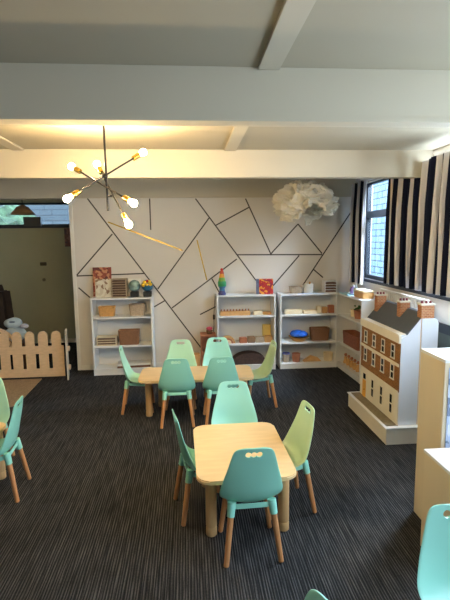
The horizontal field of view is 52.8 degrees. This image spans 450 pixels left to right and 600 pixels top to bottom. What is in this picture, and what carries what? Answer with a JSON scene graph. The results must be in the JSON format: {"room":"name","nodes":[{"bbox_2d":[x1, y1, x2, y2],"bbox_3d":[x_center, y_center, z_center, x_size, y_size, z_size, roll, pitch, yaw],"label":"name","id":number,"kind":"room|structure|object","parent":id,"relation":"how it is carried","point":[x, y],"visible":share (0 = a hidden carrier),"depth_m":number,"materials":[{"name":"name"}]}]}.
{"room":"children's room","nodes":[
{"label":"children's room","id":0,"kind":"room"},
{"bbox_2d":[0,199,75,342],"bbox_3d":[-1.569,-0.567,8.065,6.560,2.600,0.100,-1,8,-4],"label":"wall","id":1,"kind":"structure","parent":0,"point":[58,269],"depth_m":7.93,"materials":[{"name":"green paint"}]},
{"bbox_2d":[0,229,48,342],"bbox_3d":[-3.584,-0.214,7.839,0.992,1.990,0.115,-1,8,-4],"label":"door","id":2,"kind":"structure","parent":1,"relation":"in","point":[22,269],"depth_m":7.87,"materials":[{"name":"green paint"}]},
{"bbox_2d":[0,203,69,227],"bbox_3d":[-3.577,-1.444,7.755,2.350,0.430,0.100,-1,8,-4],"label":"window","id":3,"kind":"structure","parent":1,"relation":"in","point":[18,225],"depth_m":7.77,"materials":[{"name":"clear glass"}]},
{"bbox_2d":[23,217,41,225],"bbox_3d":[-3.299,-1.342,7.765,0.287,0.158,0.048,-1,8,-4],"label":"box","id":4,"kind":"object","parent":3,"relation":"on","point":[28,221],"visible":1,"depth_m":7.74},
{"bbox_2d":[50,338,75,342],"bbox_3d":[-0.697,0.674,8.243,4.850,0.070,0.015,-1,8,-4],"label":"baseboard","id":5,"kind":"structure","parent":1,"relation":"attached to","point":[69,339],"depth_m":8.07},
{"bbox_2d":[64,228,70,246],"bbox_3d":[-2.662,-1.088,7.854,0.234,0.319,0.004,-1,8,-4],"label":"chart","id":6,"kind":"object","parent":1,"relation":"attached to","point":[66,230],"visible":0.36,"depth_m":7.85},
{"bbox_2d":[0,342,420,599],"bbox_3d":[-1.137,1.439,3.145,6.760,0.080,10.620,-1,8,-4],"label":"floor","id":7,"kind":"structure","parent":0,"point":[97,516],"depth_m":3.03,"materials":[{"name":"carpet"}]},
{"bbox_2d":[0,422,5,479],"bbox_3d":[-1.951,1.199,3.128,0.645,0.420,0.740,-1,8,-4],"label":"table","id":8,"kind":"object","parent":7,"relation":"on","point":[2,425],"visible":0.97,"depth_m":3.43,"materials":[{"name":"brown wood"}]},
{"bbox_2d":[0,285,13,360],"bbox_3d":[-3.716,0.343,7.050,0.720,1.120,0.640,-1,8,-4],"label":"armchair","id":9,"kind":"object","parent":7,"relation":"on","point":[6,309],"visible":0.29,"depth_m":7.20,"materials":[{"name":"brown fabric"}]},
{"bbox_2d":[0,328,13,368],"bbox_3d":[-3.082,0.696,5.980,0.760,0.688,0.030,-1,8,-4],"label":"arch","id":10,"kind":"object","parent":7,"relation":"on","point":[1,330],"visible":0.19,"depth_m":5.96,"materials":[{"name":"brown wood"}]},
{"bbox_2d":[0,378,14,455],"bbox_3d":[-1.926,0.998,3.615,0.359,0.691,0.351,-2,8,-6],"label":"child chair","id":11,"kind":"object","parent":7,"relation":"on","point":[4,405],"visible":0.77,"depth_m":3.73,"materials":[{"name":"green plastic"}]},
{"bbox_2d":[0,396,30,502],"bbox_3d":[-1.618,1.047,3.226,0.351,0.691,0.359,-2,8,-8],"label":"child chair","id":12,"kind":"object","parent":7,"relation":"on","point":[11,439],"visible":1,"depth_m":3.14,"materials":[{"name":"plastic"}]},
{"bbox_2d":[11,339,26,368],"bbox_3d":[-2.996,0.779,6.438,0.440,0.400,0.320,-1,8,-4],"label":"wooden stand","id":13,"kind":"object","parent":7,"relation":"on","point":[23,340],"visible":0.12,"depth_m":6.31,"materials":[{"name":"brown wood"}]},
{"bbox_2d":[4,317,28,340],"bbox_3d":[-2.937,0.411,6.391,0.344,0.339,0.240,-1,8,-4],"label":"plush toy","id":14,"kind":"object","parent":13,"relation":"on","point":[13,323],"visible":0.8,"depth_m":6.33,"materials":[{"name":"grey fabric"}]},
{"bbox_2d":[3,379,41,406],"bbox_3d":[-3.060,1.133,5.285,1.475,0.006,1.240,-1,8,-4],"label":"floor mat","id":15,"kind":"object","parent":7,"relation":"on","point":[14,389],"visible":0.62,"depth_m":5.59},
{"bbox_2d":[0,329,70,379],"bbox_3d":[-2.655,0.720,5.938,1.235,0.640,0.287,-1,8,-4],"label":"picket fence","id":16,"kind":"object","parent":7,"relation":"on","point":[56,349],"visible":1,"depth_m":5.93,"materials":[{"name":"brown wood"}]},
{"bbox_2d":[90,295,155,375],"bbox_3d":[-1.371,0.472,6.168,0.800,1.040,0.285,-1,8,-4],"label":"bookcase","id":17,"kind":"object","parent":7,"relation":"on","point":[105,358],"visible":0.75,"depth_m":6.26,"materials":[{"name":"white laminate"}]},
{"bbox_2d":[92,267,111,296],"bbox_3d":[-1.659,-0.244,6.127,0.245,0.395,0.059,-1,8,-4],"label":"book","id":18,"kind":"object","parent":17,"relation":"on","point":[98,272],"visible":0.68,"depth_m":6.11,"materials":[{"name":"paper"}]},
{"bbox_2d":[95,279,111,297],"bbox_3d":[-1.620,-0.157,6.035,0.205,0.245,0.048,-1,8,-4],"label":"book","id":19,"kind":"object","parent":17,"relation":"on","point":[102,286],"visible":1,"depth_m":6.03,"materials":[{"name":"paper"}]},
{"bbox_2d":[96,335,117,345],"bbox_3d":[-1.595,0.546,6.142,0.258,0.115,0.150,-1,8,-4],"label":"rack","id":20,"kind":"object","parent":17,"relation":"on","point":[102,340],"visible":1,"depth_m":6.08,"materials":[{"name":"brown wood"}]},
{"bbox_2d":[98,305,115,316],"bbox_3d":[-1.588,0.149,6.105,0.228,0.131,0.132,-1,8,-4],"label":"basket","id":21,"kind":"object","parent":17,"relation":"on","point":[104,311],"visible":1,"depth_m":6.05,"materials":[{"name":"wicker"}]},
{"bbox_2d":[111,278,127,297],"bbox_3d":[-1.412,-0.164,6.077,0.194,0.245,0.160,-1,8,-4],"label":"rack","id":22,"kind":"object","parent":17,"relation":"on","point":[119,286],"visible":1,"depth_m":6.01,"materials":[{"name":"brown wood"}]},
{"bbox_2d":[118,328,139,344],"bbox_3d":[-1.300,0.499,6.159,0.289,0.196,0.161,-1,8,-4],"label":"basket","id":23,"kind":"object","parent":17,"relation":"on","point":[131,336],"visible":0.99,"depth_m":6.09,"materials":[{"name":"brown wicker"}]},
{"bbox_2d":[117,359,150,367],"bbox_3d":[-1.244,0.876,6.214,0.450,0.052,0.200,-2,8,-8],"label":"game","id":24,"kind":"object","parent":17,"relation":"on","point":[133,363],"visible":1,"depth_m":6.14,"materials":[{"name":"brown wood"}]},
{"bbox_2d":[128,280,139,296],"bbox_3d":[-1.209,-0.156,6.054,0.158,0.229,0.158,-1,8,-4],"label":"globe","id":25,"kind":"object","parent":17,"relation":"on","point":[134,285],"visible":1,"depth_m":6.01,"materials":[{"name":"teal plastic"}]},
{"bbox_2d":[129,279,140,295],"bbox_3d":[-1.224,-0.173,6.164,0.163,0.235,0.004,-1,8,-4],"label":"greeting card","id":26,"kind":"object","parent":17,"relation":"on","point":[139,280],"visible":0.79,"depth_m":6.16,"materials":[{"name":"paper"}]},
{"bbox_2d":[129,303,145,315],"bbox_3d":[-1.186,0.127,6.134,0.224,0.156,0.132,-1,8,-4],"label":"basket","id":27,"kind":"object","parent":17,"relation":"on","point":[136,309],"visible":1,"depth_m":6.08,"materials":[{"name":"grey wicker"}]},
{"bbox_2d":[141,280,152,296],"bbox_3d":[-1.039,-0.161,6.064,0.158,0.233,0.165,-1,8,-4],"label":"globe","id":28,"kind":"object","parent":17,"relation":"on","point":[147,285],"visible":1,"depth_m":6.01,"materials":[{"name":"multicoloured plastic"}]},
{"bbox_2d":[119,345,154,414],"bbox_3d":[-0.932,0.824,4.821,0.351,0.691,0.359,-2,8,-6],"label":"child chair","id":29,"kind":"object","parent":7,"relation":"on","point":[131,376],"visible":0.72,"depth_m":4.79,"materials":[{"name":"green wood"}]},
{"bbox_2d":[158,358,195,428],"bbox_3d":[-0.470,0.867,4.458,0.359,0.691,0.351,-1,8,-4],"label":"child chair","id":30,"kind":"object","parent":7,"relation":"on","point":[175,379],"visible":1,"depth_m":4.32,"materials":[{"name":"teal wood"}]},
{"bbox_2d":[165,339,196,409],"bbox_3d":[-0.483,0.804,4.926,0.359,0.691,0.351,-1,8,-3],"label":"child chair","id":31,"kind":"object","parent":7,"relation":"on","point":[175,350],"visible":0.52,"depth_m":5.04,"materials":[{"name":"green plastic"}]},
{"bbox_2d":[138,365,253,416],"bbox_3d":[-0.294,0.963,4.737,1.160,0.420,0.485,-1,8,-3],"label":"table","id":32,"kind":"object","parent":7,"relation":"on","point":[148,376],"visible":0.55,"depth_m":4.63,"materials":[{"name":"brown wood"}]},
{"bbox_2d":[172,409,219,526],"bbox_3d":[-0.160,1.058,3.002,0.351,0.691,0.359,-3,8,-15],"label":"child chair","id":33,"kind":"object","parent":7,"relation":"on","point":[187,455],"visible":0.62,"depth_m":2.86,"materials":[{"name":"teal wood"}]},
{"bbox_2d":[194,352,199,365],"bbox_3d":[-0.409,0.856,6.259,0.125,0.230,0.150,-1,8,-4],"label":"wooden box","id":34,"kind":"object","parent":7,"relation":"on","point":[197,355],"visible":0.32,"depth_m":6.18,"materials":[{"name":"brown wood"}]},
{"bbox_2d":[200,332,215,365],"bbox_3d":[-0.232,0.713,6.295,0.210,0.500,0.220,-1,8,-4],"label":"wooden crate","id":35,"kind":"object","parent":7,"relation":"on","point":[204,336],"visible":0.44,"depth_m":6.27,"materials":[{"name":"brown wood"}]},
{"bbox_2d":[206,326,212,333],"bbox_3d":[-0.214,0.415,6.242,0.090,0.103,0.090,-1,8,-4],"label":"toy","id":36,"kind":"object","parent":35,"relation":"on","point":[209,330],"visible":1,"depth_m":6.21,"materials":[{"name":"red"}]},
{"bbox_2d":[202,337,232,396],"bbox_3d":[-0.065,0.786,5.024,0.359,0.691,0.351,-2,8,-6],"label":"child chair","id":37,"kind":"object","parent":7,"relation":"on","point":[213,349],"visible":0.36,"depth_m":5.14,"materials":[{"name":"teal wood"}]},
{"bbox_2d":[203,357,238,424],"bbox_3d":[-0.047,0.857,4.492,0.359,0.691,0.351,-2,8,-6],"label":"child chair","id":38,"kind":"object","parent":7,"relation":"on","point":[217,373],"visible":0.75,"depth_m":4.34,"materials":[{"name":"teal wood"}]},
{"bbox_2d":[211,381,257,424],"bbox_3d":[0.080,0.999,3.425,0.359,0.691,0.351,-1,8,-4],"label":"child chair","id":39,"kind":"object","parent":7,"relation":"on","point":[232,405],"visible":0.48,"depth_m":3.53,"materials":[{"name":"teal plastic"}]},
{"bbox_2d":[193,422,296,536],"bbox_3d":[0.100,1.186,3.030,0.595,0.420,0.800,-1,8,-5],"label":"table","id":40,"kind":"object","parent":7,"relation":"on","point":[215,445],"visible":0.83,"depth_m":2.91,"materials":[{"name":"brown wood"}]},
{"bbox_2d":[215,293,275,369],"bbox_3d":[0.283,0.433,6.298,0.800,1.040,0.285,-1,8,-4],"label":"bookcase","id":41,"kind":"object","parent":7,"relation":"on","point":[236,327],"visible":0.59,"depth_m":6.39,"materials":[{"name":"white laminate"}]},
{"bbox_2d":[218,268,225,294],"bbox_3d":[-0.041,-0.250,6.137,0.116,0.365,0.116,-1,8,-4],"label":"ornament","id":42,"kind":"object","parent":41,"relation":"on","point":[221,282],"visible":1,"depth_m":6.10,"materials":[{"name":"multicoloured plastic"}]},
{"bbox_2d":[220,335,234,343],"bbox_3d":[0.034,0.544,6.249,0.210,0.100,0.080,-1,8,-4],"label":"arch stacker","id":43,"kind":"object","parent":41,"relation":"on","point":[230,339],"visible":0.57,"depth_m":6.21,"materials":[{"name":"brown wood"}]},
{"bbox_2d":[220,309,249,315],"bbox_3d":[0.137,0.167,6.207,0.416,0.085,0.080,-1,8,-4],"label":"board","id":44,"kind":"object","parent":41,"relation":"on","point":[239,312],"visible":1,"depth_m":6.17,"materials":[{"name":"brown wood"}]},
{"bbox_2d":[239,337,246,342],"bbox_3d":[0.249,0.551,6.267,0.104,0.075,0.080,-1,8,-4],"label":"wooden block","id":45,"kind":"object","parent":41,"relation":"on","point":[241,339],"visible":1,"depth_m":6.23,"materials":[{"name":"brown wood"}]},
{"bbox_2d":[233,350,264,364],"bbox_3d":[0.331,0.799,6.327,0.488,0.155,0.180,-1,8,-4],"label":"basket","id":46,"kind":"object","parent":41,"relation":"on","point":[245,357],"visible":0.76,"depth_m":6.24,"materials":[{"name":"wicker"}]},
{"bbox_2d":[247,336,254,342],"bbox_3d":[0.360,0.544,6.275,0.105,0.085,0.080,-1,8,-4],"label":"wooden block","id":47,"kind":"object","parent":41,"relation":"on","point":[250,339],"visible":0.98,"depth_m":6.24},
{"bbox_2d":[253,310,262,314],"bbox_3d":[0.452,0.173,6.244,0.119,0.055,0.080,-1,8,-4],"label":"toy box","id":48,"kind":"object","parent":41,"relation":"on","point":[255,312],"visible":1,"depth_m":6.21,"materials":[{"name":"white wood"}]},
{"bbox_2d":[255,336,263,342],"bbox_3d":[0.478,0.543,6.285,0.119,0.080,0.080,-1,8,-4],"label":"wooden block","id":49,"kind":"object","parent":41,"relation":"on","point":[258,339],"visible":0.98,"depth_m":6.25,"materials":[{"name":"beige wood"}]},
{"bbox_2d":[256,279,272,293],"bbox_3d":[0.541,-0.187,6.213,0.230,0.205,0.100,-1,8,1],"label":"box","id":50,"kind":"object","parent":41,"relation":"on","point":[263,286],"visible":1,"depth_m":6.16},
{"bbox_2d":[262,324,270,335],"bbox_3d":[0.588,0.454,6.414,0.110,0.220,0.080,-1,8,-4],"label":"storage box","id":51,"kind":"object","parent":41,"relation":"on","point":[266,328],"visible":0.6,"depth_m":6.37,"materials":[{"name":"yellow wicker"}]},
{"bbox_2d":[264,335,272,341],"bbox_3d":[0.599,0.536,6.294,0.110,0.090,0.080,-1,8,-4],"label":"wooden block","id":52,"kind":"object","parent":41,"relation":"on","point":[267,338],"visible":0.82,"depth_m":6.25,"materials":[{"name":"brown wood"}]},
{"bbox_2d":[218,447,283,567],"bbox_3d":[0.139,1.106,2.619,0.359,0.691,0.351,-2,8,-6],"label":"child chair","id":53,"kind":"object","parent":7,"relation":"on","point":[257,478],"visible":1,"depth_m":2.48,"materials":[{"name":"teal plastic"}]},
{"bbox_2d":[248,340,277,407],"bbox_3d":[0.372,0.793,4.928,0.351,0.691,0.359,-2,8,-8],"label":"child chair","id":54,"kind":"object","parent":7,"relation":"on","point":[262,373],"visible":0.7,"depth_m":4.92,"materials":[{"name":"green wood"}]},
{"bbox_2d":[271,400,316,519],"bbox_3d":[0.403,1.045,3.051,0.351,0.691,0.359,-2,8,-12],"label":"child chair","id":55,"kind":"object","parent":7,"relation":"on","point":[297,442],"visible":0.62,"depth_m":3.05,"materials":[{"name":"green plastic"}]},
{"bbox_2d":[276,291,337,368],"bbox_3d":[1.142,0.413,6.365,0.800,1.040,0.285,-1,8,-4],"label":"bookcase","id":56,"kind":"object","parent":7,"relation":"on","point":[285,323],"visible":0.86,"depth_m":6.44,"materials":[{"name":"white laminate"}]},
{"bbox_2d":[282,352,289,361],"bbox_3d":[0.856,0.802,6.360,0.103,0.127,0.103,-1,8,-4],"label":"cup","id":57,"kind":"object","parent":56,"relation":"on","point":[285,354],"visible":1,"depth_m":6.33,"materials":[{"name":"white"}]},
{"bbox_2d":[284,309,301,313],"bbox_3d":[0.944,0.159,6.282,0.234,0.062,0.100,-1,8,-4],"label":"flat box","id":58,"kind":"object","parent":56,"relation":"on","point":[286,311],"visible":1,"depth_m":6.24,"materials":[{"name":"beige wood"}]},
{"bbox_2d":[289,286,302,292],"bbox_3d":[0.980,-0.143,6.275,0.188,0.091,0.132,-1,8,-4],"label":"basket","id":59,"kind":"object","parent":56,"relation":"on","point":[292,289],"visible":0.98,"depth_m":6.22,"materials":[{"name":"grey wicker"}]},
{"bbox_2d":[292,352,300,361],"bbox_3d":[1.001,0.805,6.373,0.121,0.115,0.121,-1,8,-4],"label":"pot","id":60,"kind":"object","parent":56,"relation":"on","point":[295,355],"visible":1,"depth_m":6.33,"materials":[{"name":"brown ceramic"}]},
{"bbox_2d":[288,335,308,341],"bbox_3d":[1.035,0.535,6.360,0.290,0.062,0.288,-1,8,-4],"label":"round basket","id":61,"kind":"object","parent":56,"relation":"on","point":[298,339],"visible":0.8,"depth_m":6.29,"materials":[{"name":"wicker"}]},
{"bbox_2d":[290,330,307,336],"bbox_3d":[1.033,0.458,6.344,0.239,0.084,0.228,-1,8,-4],"label":"cloth bundle","id":62,"kind":"object","parent":61,"relation":"in","point":[296,333],"visible":1,"depth_m":6.28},
{"bbox_2d":[304,282,312,292],"bbox_3d":[1.155,-0.177,6.265,0.132,0.157,0.132,-1,8,-4],"label":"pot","id":63,"kind":"object","parent":56,"relation":"on","point":[308,287],"visible":0.96,"depth_m":6.21,"materials":[{"name":"white ceramic"}]},
{"bbox_2d":[302,309,316,313],"bbox_3d":[1.171,0.163,6.291,0.178,0.045,0.100,-1,8,-4],"label":"wooden tray","id":64,"kind":"object","parent":56,"relation":"on","point":[313,311],"visible":1,"depth_m":6.25,"materials":[{"name":"brown wood"}]},
{"bbox_2d":[302,355,320,361],"bbox_3d":[1.225,0.820,6.393,0.257,0.075,0.080,-1,8,-4],"label":"wooden ramp","id":65,"kind":"object","parent":56,"relation":"on","point":[309,358],"visible":1,"depth_m":6.36,"materials":[{"name":"brown wood"}]},
{"bbox_2d":[309,326,329,340],"bbox_3d":[1.329,0.472,6.375,0.274,0.176,0.151,-1,8,-4],"label":"basket","id":66,"kind":"object","parent":56,"relation":"on","point":[317,333],"visible":1,"depth_m":6.31,"materials":[{"name":"brown wicker"}]},
{"bbox_2d":[323,351,332,360],"bbox_3d":[1.457,0.794,6.408,0.136,0.115,0.136,-1,8,-4],"label":"tub","id":67,"kind":"object","parent":56,"relation":"on","point":[327,355],"visible":1,"depth_m":6.36,"materials":[{"name":"brown wood"}]},
{"bbox_2d":[322,280,336,292],"bbox_3d":[1.448,-0.187,6.277,0.172,0.165,0.140,-1,8,-4],"label":"rack","id":68,"kind":"object","parent":56,"relation":"on","point":[328,286],"visible":1,"depth_m":6.22,"materials":[{"name":"white laminate"}]},
{"bbox_2d":[327,304,333,312],"bbox_3d":[1.476,0.122,6.325,0.079,0.110,0.070,-1,8,-4],"label":"wooden block","id":69,"kind":"object","parent":56,"relation":"on","point":[330,307],"visible":0.97,"depth_m":6.29,"materials":[{"name":"brown wood"}]},
{"bbox_2d":[304,589,327,599],"bbox_3d":[0.178,1.278,1.333,0.351,0.691,0.359,-5,9,-26],"label":"child chair","id":70,"kind":"object","parent":7,"relation":"on","point":[313,594],"visible":1,"depth_m":1.43,"materials":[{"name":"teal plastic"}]},
{"bbox_2d":[337,292,374,383],"bbox_3d":[1.746,0.464,5.934,0.285,1.040,0.800,-2,8,-7],"label":"bookcase","id":71,"kind":"object","parent":7,"relation":"on","point":[345,303],"visible":0.52,"depth_m":6.25,"materials":[{"name":"white laminate"}]},
{"bbox_2d":[343,330,359,350],"bbox_3d":[1.722,0.526,5.959,0.180,0.170,0.520,-2,8,-7],"label":"basket","id":72,"kind":"object","parent":71,"relation":"on","point":[351,338],"visible":0.73,"depth_m":5.98,"materials":[{"name":"red wicker"}]},
{"bbox_2d":[354,305,360,318],"bbox_3d":[1.726,0.153,5.830,0.141,0.173,0.142,-2,8,-7],"label":"potted plant","id":73,"kind":"object","parent":71,"relation":"on","point":[357,311],"visible":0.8,"depth_m":5.79,"materials":[{"name":"green plant"}]},
{"bbox_2d":[354,288,373,298],"bbox_3d":[1.746,-0.080,5.699,0.150,0.100,0.290,-2,8,-7],"label":"wooden box","id":74,"kind":"object","parent":71,"relation":"on","point":[362,293],"visible":1,"depth_m":5.58,"materials":[{"name":"brown wood"}]},
{"bbox_2d":[347,292,438,444],"bbox_3d":[1.589,0.575,4.336,0.500,1.248,0.962,-1,8,-4],"label":"dollhouse","id":75,"kind":"object","parent":7,"relation":"on","point":[394,335],"visible":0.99,"depth_m":4.05,"materials":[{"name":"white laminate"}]},
{"bbox_2d":[379,288,429,308],"bbox_3d":[1.916,0.520,4.952,0.040,1.185,1.100,-1,8,-4],"label":"radiator","id":76,"kind":"object","parent":7,"relation":"on","point":[398,295],"visible":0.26,"depth_m":4.88,"materials":[{"name":"metal"}]},
{"bbox_2d":[414,348,449,518],"bbox_3d":[1.645,0.856,2.808,0.800,1.095,0.276,-1,8,-4],"label":"bookcase","id":77,"kind":"object","parent":7,"relation":"on","point":[433,430],"visible":0.7,"depth_m":2.74,"materials":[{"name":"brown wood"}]},
{"bbox_2d":[445,368,449,447],"bbox_3d":[1.646,0.649,2.643,0.735,0.550,0.003,-1,8,-4],"label":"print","id":78,"kind":"object","parent":77,"relation":"on","point":[447,375],"depth_m":2.61},
{"bbox_2d":[417,504,449,599],"bbox_3d":[0.956,1.211,1.758,0.359,0.691,0.351,-1,8,-1],"label":"child chair","id":79,"kind":"object","parent":7,"relation":"on","point":[433,576],"visible":1,"depth_m":1.86,"materials":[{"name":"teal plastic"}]},
{"bbox_2d":[420,448,449,545],"bbox_3d":[1.548,1.152,2.498,0.808,0.594,0.304,-1,8,-4],"label":"base cabinet","id":80,"kind":"object","parent":7,"relation":"on","point":[436,479],"visible":0.63,"depth_m":2.49,"materials":[{"name":"brown wood"}]},
{"bbox_2d":[72,197,353,369],"bbox_3d":[-0.093,-0.360,6.380,3.890,2.600,0.123,-1,8,-4],"label":"wall","id":81,"kind":"structure","parent":0,"point":[180,245],"depth_m":6.28,"materials":[{"name":"paint"}]},
{"bbox_2d":[68,199,80,369],"bbox_3d":[-2.051,-0.196,6.245,0.047,2.360,0.147,-1,8,-4],"label":"trim","id":82,"kind":"structure","parent":81,"relation":"attached to","point":[70,202],"depth_m":6.17,"materials":[{"name":"white paint"}]},
{"bbox_2d":[82,361,200,369],"bbox_3d":[-0.092,0.903,6.483,3.830,0.070,0.012,-1,8,-4],"label":"baseboard","id":83,"kind":"structure","parent":81,"relation":"attached to","point":[84,367],"depth_m":6.34,"materials":[{"name":"white paint"}]},
{"bbox_2d":[0,179,357,199],"bbox_3d":[-1.437,-1.493,6.106,6.560,0.248,0.162,-1,8,-4],"label":"ceiling beam","id":84,"kind":"structure","parent":81,"relation":"attached to","point":[10,189],"depth_m":6.08,"materials":[{"name":"paint"}]},
{"bbox_2d":[0,0,449,149],"bbox_3d":[-1.170,-1.227,2.788,6.760,0.100,10.620,-1,8,-4],"label":"ceiling","id":85,"kind":"structure","parent":0,"point":[342,34],"depth_m":1.90,"materials":[{"name":"paint"}]},
{"bbox_2d":[0,136,23,149],"bbox_3d":[-1.741,-1.198,3.049,0.105,0.014,1.900,-1,8,-4],"label":"trim","id":86,"kind":"structure","parent":85,"relation":"attached to","point":[3,141],"depth_m":3.74,"materials":[{"name":"paint"}]},
{"bbox_2d":[10,202,35,214],"bbox_3d":[-3.233,-1.554,7.221,0.380,0.378,0.380,-1,8,-4],"label":"pendant lamp","id":87,"kind":"object","parent":85,"relation":"hanging from","point":[22,209],"visible":0.87,"depth_m":7.14,"materials":[{"name":"wicker"}]},
{"bbox_2d":[63,126,146,227],"bbox_3d":[-0.830,-0.846,3.045,0.558,0.732,0.398,-1,8,0],"label":"chandelier","id":88,"kind":"object","parent":85,"relation":"hanging from","point":[66,198],"visible":0.97,"depth_m":3.04,"materials":[{"name":"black metal"}]},
{"bbox_2d":[70,189,80,197],"bbox_3d":[-0.975,-0.692,2.952,0.068,0.061,0.037,-6,9,-33],"label":"socket","id":89,"kind":"object","parent":88,"relation":"attached to","point":[75,193],"depth_m":2.94,"materials":[{"name":"gold metal"}]},
{"bbox_2d":[73,166,81,173],"bbox_3d":[-1.036,-0.913,3.182,0.068,0.057,0.037,4,9,32],"label":"socket","id":90,"kind":"object","parent":88,"relation":"attached to","point":[75,168],"depth_m":3.17,"materials":[{"name":"gold metal"}]},
{"bbox_2d":[96,166,103,174],"bbox_3d":[-0.872,-0.906,3.166,0.037,0.066,0.066,-7,10,-41],"label":"socket","id":91,"kind":"object","parent":88,"relation":"attached to","point":[99,168],"depth_m":3.15,"materials":[{"name":"gold metal"}]},
{"bbox_2d":[121,213,128,221],"bbox_3d":[-0.648,-0.536,2.946,0.037,0.066,0.066,-6,10,-37],"label":"socket","id":92,"kind":"object","parent":88,"relation":"attached to","point":[124,215],"depth_m":2.93,"materials":[{"name":"gold metal"}]},
{"bbox_2d":[122,195,131,203],"bbox_3d":[-0.639,-0.655,2.951,0.068,0.057,0.037,4,9,32],"label":"socket","id":93,"kind":"object","parent":88,"relation":"attached to","point":[124,197],"depth_m":2.93,"materials":[{"name":"gold metal"}]},
{"bbox_2d":[131,152,140,160],"bbox_3d":[-0.620,-1.003,3.168,0.068,0.061,0.037,-6,10,-37],"label":"socket","id":94,"kind":"object","parent":88,"relation":"attached to","point":[137,155],"depth_m":3.16,"materials":[{"name":"gold metal"}]},
{"bbox_2d":[224,126,247,150],"bbox_3d":[0.122,-1.240,3.195,0.105,0.014,1.900,-1,8,-4],"label":"trim","id":95,"kind":"structure","parent":85,"relation":"attached to","point":[237,133],"depth_m":3.61,"materials":[{"name":"paint"}]},
{"bbox_2d":[258,0,315,69],"bbox_3d":[0.285,-0.976,1.204,0.105,0.014,1.930,-1,8,-4],"label":"trim","id":96,"kind":"structure","parent":85,"relation":"attached to","point":[293,14],"depth_m":1.77,"materials":[{"name":"paint"}]},
{"bbox_2d":[273,179,337,224],"bbox_3d":[0.911,-1.184,5.182,0.726,0.674,0.715,0,8,7],"label":"pendant lamp","id":97,"kind":"object","parent":85,"relation":"hanging from","point":[305,199],"visible":1,"depth_m":4.99,"materials":[{"name":"paper"}]},
{"bbox_2d":[354,179,449,325],"bbox_3d":[2.170,0.041,3.178,0.100,2.600,10.320,-1,8,-4],"label":"wall","id":98,"kind":"structure","parent":0,"point":[442,307],"depth_m":4.74,"materials":[{"name":"paint"}]},
{"bbox_2d":[0,149,433,178],"bbox_3d":[-1.273,-1.226,4.098,6.560,0.248,0.107,-1,8,-4],"label":"ceiling beam","id":99,"kind":"structure","parent":98,"relation":"attached to","point":[26,163],"depth_m":4.14,"materials":[{"name":"paint"}]},
{"bbox_2d":[0,63,449,127],"bbox_3d":[-1.112,-0.963,2.122,6.560,0.248,0.107,-1,8,-4],"label":"ceiling beam","id":100,"kind":"structure","parent":98,"relation":"attached to","point":[30,93],"depth_m":2.17,"materials":[{"name":"paint"}]},
{"bbox_2d":[363,179,388,280],"bbox_3d":[1.935,-0.907,5.644,0.089,1.330,1.020,-1,8,-4],"label":"window","id":101,"kind":"structure","parent":98,"relation":"in","point":[370,214],"depth_m":6.00,"materials":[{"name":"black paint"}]},
{"bbox_2d":[356,145,449,181],"bbox_3d":[2.162,-1.102,2.105,0.030,0.050,8.500,-1,8,-4],"label":"trim","id":102,"kind":"structure","parent":98,"relation":"attached to","point":[445,148],"depth_m":4.18,"materials":[{"name":"white paint"}]},
{"bbox_2d":[364,278,449,301],"bbox_3d":[2.176,0.234,2.283,0.035,0.035,8.500,-1,8,-4],"label":"trim","id":103,"kind":"structure","parent":98,"relation":"attached to","point":[445,298],"depth_m":4.79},
{"bbox_2d":[437,332,449,347],"bbox_3d":[2.280,1.139,1.375,0.012,0.900,6.450,-1,8,-4],"label":"trim","id":104,"kind":"structure","parent":98,"relation":"attached to","point":[443,339],"depth_m":4.22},
{"bbox_2d":[438,322,449,335],"bbox_3d":[2.265,0.651,1.309,0.030,0.085,6.450,-1,8,-4],"label":"trim","id":105,"kind":"structure","parent":98,"relation":"attached to","point":[443,328],"depth_m":4.17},
{"bbox_3d":[2.121,-1.039,2.363,0.075,0.018,7.800,-1,8,-4],"label":"rail","id":106,"kind":"object","parent":98,"relation":"attached to","visible":0},
{"bbox_2d":[349,180,367,284],"bbox_3d":[1.745,-0.880,5.979,0.083,1.311,0.529,-1,8,-4],"label":"curtain","id":107,"kind":"object","parent":106,"relation":"hanging from","point":[358,195],"visible":0.99,"depth_m":5.91,"materials":[{"name":"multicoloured fabric"}]},
{"bbox_2d":[383,158,430,290],"bbox_3d":[1.853,-0.740,4.630,0.084,1.219,0.948,-1,8,-4],"label":"curtain","id":108,"kind":"object","parent":106,"relation":"hanging from","point":[406,205],"visible":0.84,"depth_m":4.59,"materials":[{"name":"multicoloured fabric"}]},
{"bbox_2d":[422,151,449,296],"bbox_3d":[1.871,-0.645,3.881,0.096,1.209,0.507,-2,8,-6],"label":"curtain","id":109,"kind":"object","parent":106,"relation":"hanging from","point":[436,260],"visible":1,"depth_m":3.92,"materials":[{"name":"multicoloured fabric"}]},
{"label":"outside","id":110,"kind":"structure","parent":0,"visible":0},
{"bbox_3d":[-0.539,1.077,7.184,28.000,0.250,34.000,-1,8,-4],"label":"ground","id":111,"kind":"structure","parent":110,"visible":0},
{"bbox_2d":[0,205,33,224],"bbox_3d":[-7.094,-0.877,11.342,5.217,3.106,1.781,-1,8,-4],"label":"hedge","id":112,"kind":"object","parent":111,"relation":"on","point":[6,218],"visible":0.05,"depth_m":11.12,"materials":[{"name":"green plant"}]},
{"bbox_2d":[0,205,69,223],"bbox_3d":[-3.286,-2.426,14.945,7.500,4.700,3.300,-1,8,-4],"label":"neighbouring house","id":113,"kind":"structure","parent":111,"relation":"on","point":[49,214],"depth_m":13.41,"materials":[{"name":"blue brick"}]},
{"bbox_2d":[370,181,387,275],"bbox_3d":[3.905,-0.652,6.304,0.200,3.300,20.000,-1,8,-4],"label":"wall","id":114,"kind":"structure","parent":111,"relation":"on","point":[379,200],"depth_m":10.25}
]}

